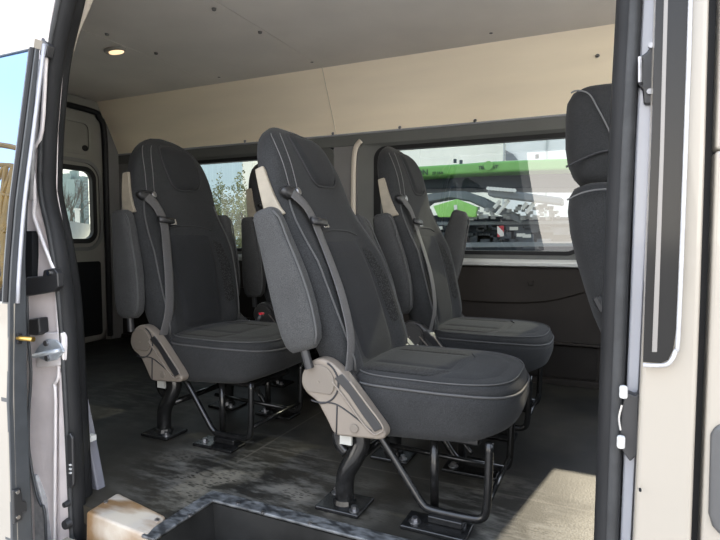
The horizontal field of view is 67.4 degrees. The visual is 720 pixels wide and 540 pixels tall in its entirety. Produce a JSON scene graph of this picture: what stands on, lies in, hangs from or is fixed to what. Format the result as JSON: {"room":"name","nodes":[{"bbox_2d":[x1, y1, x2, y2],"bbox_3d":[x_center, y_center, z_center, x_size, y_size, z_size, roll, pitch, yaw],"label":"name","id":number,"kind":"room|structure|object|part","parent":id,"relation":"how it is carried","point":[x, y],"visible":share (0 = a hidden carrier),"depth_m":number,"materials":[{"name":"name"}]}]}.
{"room":"vehicle interior","nodes":[
{"label":"vehicle interior","id":0,"kind":"room"},
{"bbox_2d":[67,93,122,342],"bbox_3d":[-2.166,-0.315,3.148,0.082,1.725,1.940,2,4,25],"label":"wall","id":1,"kind":"structure","parent":0,"point":[114,199],"depth_m":3.88,"materials":[{"name":"grey plastic"}]},
{"bbox_2d":[63,101,112,342],"bbox_3d":[-1.979,-0.293,3.508,0.078,1.618,0.807,2,4,25],"label":"door","id":2,"kind":"structure","parent":1,"relation":"in","point":[85,188],"depth_m":3.74,"materials":[{"name":"grey plastic"}]},
{"bbox_3d":[-1.963,0.212,3.569,0.006,0.520,0.595,2,4,25],"label":"panel","id":3,"kind":"part","parent":2,"relation":"part of","materials":[{"name":"black plastic"}]},
{"bbox_3d":[-1.785,-0.337,3.906,0.032,1.675,0.105,2,4,25],"label":"corner trim","id":4,"kind":"part","parent":1,"relation":"part of","materials":[{"name":"grey plastic"}]},
{"bbox_2d":[83,337,598,539],"bbox_3d":[0.004,0.632,2.204,4.820,0.050,1.940,2,4,25],"label":"floor","id":5,"kind":"structure","parent":0,"point":[547,492],"depth_m":1.75,"materials":[{"name":"grey rubber"}]},
{"bbox_2d":[87,494,164,539],"bbox_3d":[-0.601,0.796,1.438,0.309,0.316,0.115,2,4,29],"label":"trim","id":6,"kind":"structure","parent":5,"relation":"attached to","point":[118,517],"depth_m":1.41,"materials":[{"name":"paint"}]},
{"bbox_2d":[111,139,302,453],"bbox_3d":[-0.542,0.038,2.136,0.668,1.143,0.609,2,4,25],"label":"passenger seat","id":7,"kind":"object","parent":5,"relation":"on","point":[175,259],"visible":0.96,"depth_m":2.01,"materials":[{"name":"fabric"}]},
{"bbox_3d":[-0.847,-0.022,1.971,0.121,0.395,0.057,-2,2,25],"label":"armrest","id":8,"kind":"part","parent":7,"relation":"part of","materials":[{"name":"fabric"}]},
{"bbox_3d":[-0.842,0.195,1.982,0.024,0.060,0.024,-2,2,25],"label":"armrest post","id":9,"kind":"part","parent":7,"relation":"part of","materials":[{"name":"black plastic"}]},
{"bbox_2d":[136,190,151,200],"bbox_3d":[-0.805,-0.280,2.033,0.020,0.040,0.080,-12,-2,25],"label":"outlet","id":10,"kind":"object","parent":7,"relation":"attached to","point":[141,195],"depth_m":2.02,"materials":[{"name":"black plastic"}]},
{"bbox_3d":[-0.737,0.611,2.034,0.130,0.012,0.110,2,4,25],"label":"plate","id":11,"kind":"part","parent":7,"relation":"part of","materials":[{"name":"black paint"}]},
{"bbox_3d":[-0.715,0.495,2.022,0.097,0.222,0.065,2,4,25],"label":"leg","id":12,"kind":"part","parent":7,"relation":"part of","materials":[{"name":"black paint"}]},
{"bbox_3d":[-0.721,0.018,2.036,0.028,0.292,0.062,-12,-2,25],"label":"panel","id":13,"kind":"part","parent":7,"relation":"part of","materials":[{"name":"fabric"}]},
{"bbox_3d":[-0.738,-0.414,2.219,0.042,0.189,0.205,-12,-2,25],"label":"headrest panel","id":14,"kind":"part","parent":7,"relation":"part of","materials":[{"name":"fabric"}]},
{"bbox_3d":[-0.729,-0.129,2.212,0.134,0.843,0.492,-12,-2,25],"label":"backrest","id":15,"kind":"part","parent":7,"relation":"part of","materials":[{"name":"fabric"}]},
{"bbox_3d":[-0.658,0.038,2.189,0.026,0.385,0.261,-12,-2,25],"label":"panel","id":16,"kind":"part","parent":7,"relation":"part of","materials":[{"name":"fabric"}]},
{"bbox_3d":[-0.500,0.618,1.916,0.170,0.012,0.085,2,4,25],"label":"plate","id":17,"kind":"part","parent":7,"relation":"part of","materials":[{"name":"black paint"}]},
{"bbox_3d":[-0.500,0.493,1.960,0.025,0.193,0.023,2,4,25],"label":"post","id":18,"kind":"part","parent":7,"relation":"part of","materials":[{"name":"black metal"}]},
{"bbox_3d":[-0.582,0.000,2.332,0.028,0.292,0.062,-12,-2,25],"label":"panel","id":19,"kind":"part","parent":7,"relation":"part of","materials":[{"name":"fabric"}]},
{"bbox_3d":[-0.580,0.591,2.369,0.130,0.012,0.110,2,4,25],"label":"plate","id":20,"kind":"part","parent":7,"relation":"part of","materials":[{"name":"black paint"}]},
{"bbox_3d":[-0.616,-0.052,2.467,0.121,0.395,0.057,-2,2,25],"label":"armrest","id":21,"kind":"part","parent":7,"relation":"part of","materials":[{"name":"fabric"}]},
{"bbox_3d":[-0.558,0.475,2.356,0.097,0.222,0.065,2,4,25],"label":"leg","id":22,"kind":"part","parent":7,"relation":"part of","materials":[{"name":"black paint"}]},
{"bbox_2d":[171,321,302,382],"bbox_3d":[-0.449,0.317,2.108,0.456,0.179,0.454,2,4,25],"label":"cushion","id":23,"kind":"object","parent":7,"relation":"on","point":[205,351],"depth_m":1.93,"materials":[{"name":"fabric"}]},
{"bbox_3d":[-0.379,0.477,2.218,0.025,0.193,0.023,2,4,25],"label":"post","id":24,"kind":"part","parent":7,"relation":"part of","materials":[{"name":"black metal"}]},
{"bbox_3d":[-0.343,0.598,2.250,0.170,0.012,0.085,2,4,25],"label":"plate","id":25,"kind":"part","parent":7,"relation":"part of","materials":[{"name":"black paint"}]},
{"bbox_2d":[141,490,409,539],"bbox_3d":[-0.021,0.810,1.224,1.030,0.314,0.287,2,4,25],"label":"trim","id":26,"kind":"structure","parent":5,"relation":"attached to","point":[215,521],"depth_m":1.43,"materials":[{"name":"plastic"}]},
{"bbox_2d":[241,164,318,390],"bbox_3d":[-0.222,-0.004,2.821,0.668,1.143,0.609,2,4,25],"label":"passenger seat","id":27,"kind":"object","parent":5,"relation":"on","point":[255,284],"visible":0.06,"depth_m":2.65,"materials":[{"name":"fabric"}]},
{"bbox_3d":[-0.526,-0.064,2.658,0.121,0.395,0.057,-2,2,25],"label":"armrest","id":28,"kind":"part","parent":27,"relation":"part of","materials":[{"name":"fabric"}]},
{"bbox_3d":[-0.521,0.153,2.669,0.024,0.060,0.024,-2,2,25],"label":"armrest post","id":29,"kind":"part","parent":27,"relation":"part of","materials":[{"name":"black plastic"}]},
{"bbox_3d":[-0.408,-0.171,2.900,0.134,0.843,0.492,-12,-2,25],"label":"backrest","id":30,"kind":"part","parent":27,"relation":"part of","materials":[{"name":"fabric"}]},
{"bbox_3d":[-0.415,0.569,2.722,0.130,0.012,0.110,2,4,25],"label":"plate","id":31,"kind":"part","parent":27,"relation":"part of","materials":[{"name":"black paint"}]},
{"bbox_3d":[-0.237,0.433,3.044,0.097,0.222,0.065,2,4,25],"label":"leg","id":32,"kind":"part","parent":27,"relation":"part of","materials":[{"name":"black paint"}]},
{"bbox_2d":[253,127,529,539],"bbox_3d":[0.093,0.097,1.620,0.797,1.089,0.609,2,4,25],"label":"passenger seat","id":33,"kind":"object","parent":5,"relation":"on","point":[332,291],"visible":1,"depth_m":1.45,"materials":[{"name":"fabric"}]},
{"bbox_2d":[279,185,295,199],"bbox_3d":[-0.197,-0.218,1.531,0.020,0.040,0.080,-24,-7,24],"label":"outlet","id":34,"kind":"object","parent":33,"relation":"attached to","point":[286,192],"depth_m":1.51,"materials":[{"name":"black plastic"}]},
{"bbox_3d":[-0.195,0.022,1.448,0.121,0.395,0.057,-17,-4,25],"label":"armrest","id":35,"kind":"part","parent":33,"relation":"part of","materials":[{"name":"fabric"}]},
{"bbox_3d":[-0.142,0.233,1.436,0.024,0.060,0.024,-17,-4,25],"label":"armrest post","id":36,"kind":"part","parent":33,"relation":"part of","materials":[{"name":"black plastic"}]},
{"bbox_3d":[-0.149,-0.347,1.727,0.042,0.189,0.205,-24,-7,24],"label":"headrest panel","id":37,"kind":"part","parent":33,"relation":"part of","materials":[{"name":"fabric"}]},
{"bbox_3d":[-0.064,0.061,1.511,0.028,0.292,0.062,-24,-7,24],"label":"panel","id":38,"kind":"part","parent":33,"relation":"part of","materials":[{"name":"fabric"}]},
{"bbox_3d":[-0.094,-0.069,1.698,0.134,0.843,0.492,-24,-7,24],"label":"backrest","id":39,"kind":"part","parent":33,"relation":"part of","materials":[{"name":"fabric"}]},
{"bbox_3d":[-0.042,0.644,1.490,0.130,0.012,0.110,2,4,25],"label":"plate","id":40,"kind":"part","parent":33,"relation":"part of","materials":[{"name":"black paint"}]},
{"bbox_3d":[-0.020,0.529,1.478,0.097,0.222,0.065,2,4,25],"label":"leg","id":41,"kind":"part","parent":33,"relation":"part of","materials":[{"name":"black paint"}]},
{"bbox_3d":[0.003,0.082,1.662,0.026,0.385,0.261,-24,-7,24],"label":"panel","id":42,"kind":"part","parent":33,"relation":"part of","materials":[{"name":"fabric"}]},
{"bbox_3d":[0.037,-0.008,1.943,0.121,0.395,0.057,-17,-4,25],"label":"armrest","id":43,"kind":"part","parent":33,"relation":"part of","materials":[{"name":"fabric"}]},
{"bbox_3d":[0.074,0.043,1.807,0.028,0.292,0.062,-24,-7,24],"label":"panel","id":44,"kind":"part","parent":33,"relation":"part of","materials":[{"name":"fabric"}]},
{"bbox_3d":[0.115,0.624,1.825,0.130,0.012,0.110,2,4,25],"label":"plate","id":45,"kind":"part","parent":33,"relation":"part of","materials":[{"name":"black paint"}]},
{"bbox_3d":[0.137,0.508,1.813,0.097,0.222,0.065,2,4,25],"label":"leg","id":46,"kind":"part","parent":33,"relation":"part of","materials":[{"name":"black paint"}]},
{"bbox_3d":[0.195,0.526,1.417,0.025,0.193,0.023,2,4,25],"label":"post","id":47,"kind":"part","parent":33,"relation":"part of","materials":[{"name":"black metal"}]},
{"bbox_3d":[0.195,0.651,1.372,0.170,0.012,0.085,2,4,25],"label":"plate","id":48,"kind":"part","parent":33,"relation":"part of","materials":[{"name":"black paint"}]},
{"bbox_2d":[357,346,528,441],"bbox_3d":[0.246,0.351,1.565,0.456,0.179,0.454,2,4,25],"label":"cushion","id":49,"kind":"object","parent":33,"relation":"on","point":[432,393],"depth_m":1.38,"materials":[{"name":"fabric"}]},
{"bbox_3d":[0.316,0.510,1.675,0.025,0.193,0.023,2,4,25],"label":"post","id":50,"kind":"part","parent":33,"relation":"part of","materials":[{"name":"black metal"}]},
{"bbox_3d":[0.352,0.631,1.707,0.170,0.012,0.085,2,4,25],"label":"plate","id":51,"kind":"part","parent":33,"relation":"part of","materials":[{"name":"black paint"}]},
{"bbox_2d":[373,146,553,441],"bbox_3d":[0.437,0.038,2.244,0.711,1.130,0.615,2,4,25],"label":"passenger seat","id":52,"kind":"object","parent":5,"relation":"on","point":[424,264],"visible":0.74,"depth_m":2.11,"materials":[{"name":"fabric"}]},
{"bbox_3d":[0.126,-0.024,2.080,0.121,0.395,0.057,-9,-1,25],"label":"armrest","id":53,"kind":"part","parent":52,"relation":"part of","materials":[{"name":"fabric"}]},
{"bbox_2d":[395,194,404,204],"bbox_3d":[0.165,-0.279,2.143,0.020,0.040,0.080,-15,-3,25],"label":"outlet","id":54,"kind":"object","parent":52,"relation":"attached to","point":[399,198],"depth_m":2.12,"materials":[{"name":"black plastic"}]},
{"bbox_3d":[0.226,-0.413,2.333,0.042,0.189,0.205,-15,-3,25],"label":"headrest panel","id":55,"kind":"part","parent":52,"relation":"part of","materials":[{"name":"fabric"}]},
{"bbox_3d":[0.248,-0.129,2.319,0.134,0.843,0.492,-15,-3,25],"label":"backrest","id":56,"kind":"part","parent":52,"relation":"part of","materials":[{"name":"fabric"}]},
{"bbox_3d":[0.263,0.014,2.140,0.028,0.292,0.062,-15,-3,25],"label":"panel","id":57,"kind":"part","parent":52,"relation":"part of","materials":[{"name":"fabric"}]},
{"bbox_3d":[0.327,0.035,2.292,0.026,0.385,0.261,-15,-3,25],"label":"panel","id":58,"kind":"part","parent":52,"relation":"part of","materials":[{"name":"fabric"}]},
{"bbox_3d":[0.401,-0.004,2.436,0.028,0.292,0.062,-15,-3,25],"label":"panel","id":59,"kind":"part","parent":52,"relation":"part of","materials":[{"name":"fabric"}]},
{"bbox_3d":[0.429,-0.084,2.540,0.121,0.395,0.057,19,11,23],"label":"armrest","id":60,"kind":"part","parent":52,"relation":"part of","materials":[{"name":"fabric"}]},
{"bbox_2d":[435,317,553,371],"bbox_3d":[0.546,0.311,2.207,0.456,0.179,0.454,2,4,25],"label":"cushion","id":61,"kind":"object","parent":52,"relation":"on","point":[531,342],"depth_m":2.04,"materials":[{"name":"fabric"}]},
{"bbox_3d":[0.495,0.612,2.014,0.170,0.012,0.085,2,4,25],"label":"plate","id":62,"kind":"part","parent":52,"relation":"part of","materials":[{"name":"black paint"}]},
{"bbox_2d":[565,83,611,331],"bbox_3d":[0.880,0.094,1.373,0.688,1.124,0.472,2,4,25],"label":"seat","id":63,"kind":"object","parent":5,"relation":"on","point":[587,123],"visible":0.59,"depth_m":1.34,"materials":[{"name":"fabric"}]},
{"bbox_3d":[0.722,0.031,1.456,0.302,0.508,0.450,2,4,25],"label":"backrest","id":64,"kind":"part","parent":63,"relation":"part of","materials":[{"name":"fabric"}]},
{"bbox_3d":[0.566,0.079,1.271,0.037,0.041,0.024,2,4,25],"label":"lever","id":65,"kind":"part","parent":63,"relation":"part of","materials":[{"name":"black plastic"}]},
{"bbox_2d":[68,0,615,101],"bbox_3d":[-0.261,-1.091,2.122,4.320,0.048,1.740,2,4,25],"label":"ceiling","id":66,"kind":"structure","parent":0,"point":[170,45],"depth_m":2.50,"materials":[{"name":"grey plastic"}]},
{"bbox_2d":[104,46,125,54],"bbox_3d":[-1.243,-1.108,2.741,0.140,0.024,0.070,2,4,25],"label":"recessed light","id":67,"kind":"object","parent":66,"relation":"in","point":[114,50],"visible":1,"depth_m":2.72,"materials":[{"name":"grey plastic"}]},
{"bbox_3d":[-0.230,-0.925,1.167,1.750,0.265,0.100,2,4,25],"label":"trim","id":68,"kind":"structure","parent":66,"relation":"attached to","visible":0},
{"bbox_2d":[74,0,92,49],"bbox_3d":[-0.772,-0.731,1.502,0.172,0.234,0.037,2,4,25],"label":"handle","id":69,"kind":"object","parent":68,"relation":"attached to","point":[88,3],"visible":0.28,"depth_m":1.51,"materials":[{"name":"beige plastic"}]},
{"bbox_2d":[97,24,614,389],"bbox_3d":[0.154,-0.286,3.004,4.270,1.685,0.243,2,4,25],"label":"wall","id":70,"kind":"structure","parent":0,"point":[523,84],"depth_m":2.85,"materials":[{"name":"brown plastic"}]},
{"bbox_3d":[-0.254,-0.419,3.282,3.290,0.755,0.070,2,4,25],"label":"pillar panel","id":71,"kind":"part","parent":70,"relation":"part of","materials":[{"name":"grey plastic"}]},
{"bbox_2d":[195,147,333,253],"bbox_3d":[-0.725,-0.419,3.490,1.288,0.648,0.061,2,4,25],"label":"window","id":72,"kind":"structure","parent":70,"relation":"in","point":[228,176],"depth_m":3.56,"materials":[{"name":"clear glass"}]},
{"bbox_3d":[-0.698,-0.422,3.501,1.120,0.595,0.001,2,4,25],"label":"pane","id":73,"kind":"part","parent":72,"relation":"part of","materials":[{"name":"clear glass"}]},
{"bbox_3d":[-0.020,-0.432,3.118,0.074,0.642,0.021,1,4,20],"label":"pillar moulding","id":74,"kind":"part","parent":70,"relation":"part of","materials":[{"name":"beige plastic"}]},
{"bbox_2d":[358,128,579,259],"bbox_3d":[0.553,-0.383,2.896,1.218,0.648,0.061,2,4,25],"label":"window","id":75,"kind":"structure","parent":70,"relation":"in","point":[514,189],"depth_m":2.83,"materials":[{"name":"clear glass"}]},
{"bbox_3d":[0.612,-0.385,2.891,1.090,0.595,0.001,2,4,25],"label":"pane","id":76,"kind":"part","parent":75,"relation":"part of","materials":[{"name":"clear glass"}]},
{"bbox_3d":[0.967,0.456,2.734,0.430,0.165,0.026,2,4,25],"label":"kick panel","id":77,"kind":"part","parent":70,"relation":"part of","materials":[{"name":"plastic"}]},
{"bbox_2d":[594,0,715,539],"bbox_3d":[0.476,0.098,0.882,0.161,1.598,0.213,2,4,25],"label":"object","id":78,"kind":"structure","parent":0,"point":[654,295],"depth_m":0.80,"materials":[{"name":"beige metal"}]},
{"bbox_3d":[0.440,-0.239,0.773,0.042,0.751,0.012,2,4,25],"label":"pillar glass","id":79,"kind":"part","parent":78,"relation":"part of","materials":[{"name":"black glass"}]},
{"bbox_3d":[0.459,0.085,0.808,0.086,1.412,0.041,2,4,33],"label":"panel","id":80,"kind":"part","parent":78,"relation":"part of","materials":[{"name":"white paint"}]},
{"bbox_2d":[697,0,719,539],"bbox_3d":[0.963,0.088,0.569,1.029,1.337,0.057,2,4,25],"label":"front door","id":81,"kind":"structure","parent":78,"relation":"in","point":[709,480],"depth_m":0.77,"materials":[{"name":"white paint"}]},
{"bbox_3d":[0.542,0.293,0.753,0.095,0.173,0.012,2,4,25],"label":"handle","id":82,"kind":"part","parent":81,"relation":"part of","materials":[{"name":"grey plastic"}]},
{"bbox_3d":[-1.789,-0.216,1.939,1.650,1.675,0.040,2,4,25],"label":"wall","id":83,"kind":"structure","parent":0,"visible":0},
{"bbox_2d":[0,38,45,539],"bbox_3d":[-1.382,0.254,1.609,1.350,1.682,0.131,2,4,25],"label":"sliding door","id":84,"kind":"structure","parent":83,"relation":"in","point":[19,107],"depth_m":1.32,"materials":[{"name":"grey paint"}]},
{"bbox_3d":[-1.412,-0.252,1.588,1.288,0.620,0.089,2,4,25],"label":"door glass","id":85,"kind":"part","parent":84,"relation":"part of","materials":[{"name":"clear glass"}]},
{"bbox_3d":[-0.832,0.572,1.319,0.008,0.084,0.034,2,4,25],"label":"latch plate","id":86,"kind":"part","parent":84,"relation":"part of","materials":[{"name":"black plastic"}]},
{"bbox_2d":[0,0,104,539],"bbox_3d":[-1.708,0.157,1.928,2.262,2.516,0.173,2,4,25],"label":"door","id":87,"kind":"structure","parent":83,"relation":"attached to","point":[64,458],"depth_m":1.47,"materials":[{"name":"silver metal"}]},
{"bbox_3d":[-0.850,0.034,1.447,0.148,0.081,0.020,2,4,25],"label":"hinge arm","id":88,"kind":"part","parent":87,"relation":"part of","materials":[{"name":"black plastic"}]},
{"bbox_3d":[-0.839,0.217,1.460,0.116,0.063,0.008,2,4,25],"label":"striker plate","id":89,"kind":"part","parent":87,"relation":"part of","materials":[{"name":"metal"}]},
{"bbox_3d":[-0.777,0.513,1.452,0.026,0.154,0.010,2,4,25],"label":"contact plate","id":90,"kind":"part","parent":87,"relation":"part of","materials":[{"name":"black plastic"}]},
{"bbox_3d":[-0.792,0.552,1.603,0.086,0.337,0.030,2,4,25],"label":"foot trim","id":91,"kind":"part","parent":87,"relation":"part of","materials":[{"name":"grey metal"}]}
]}

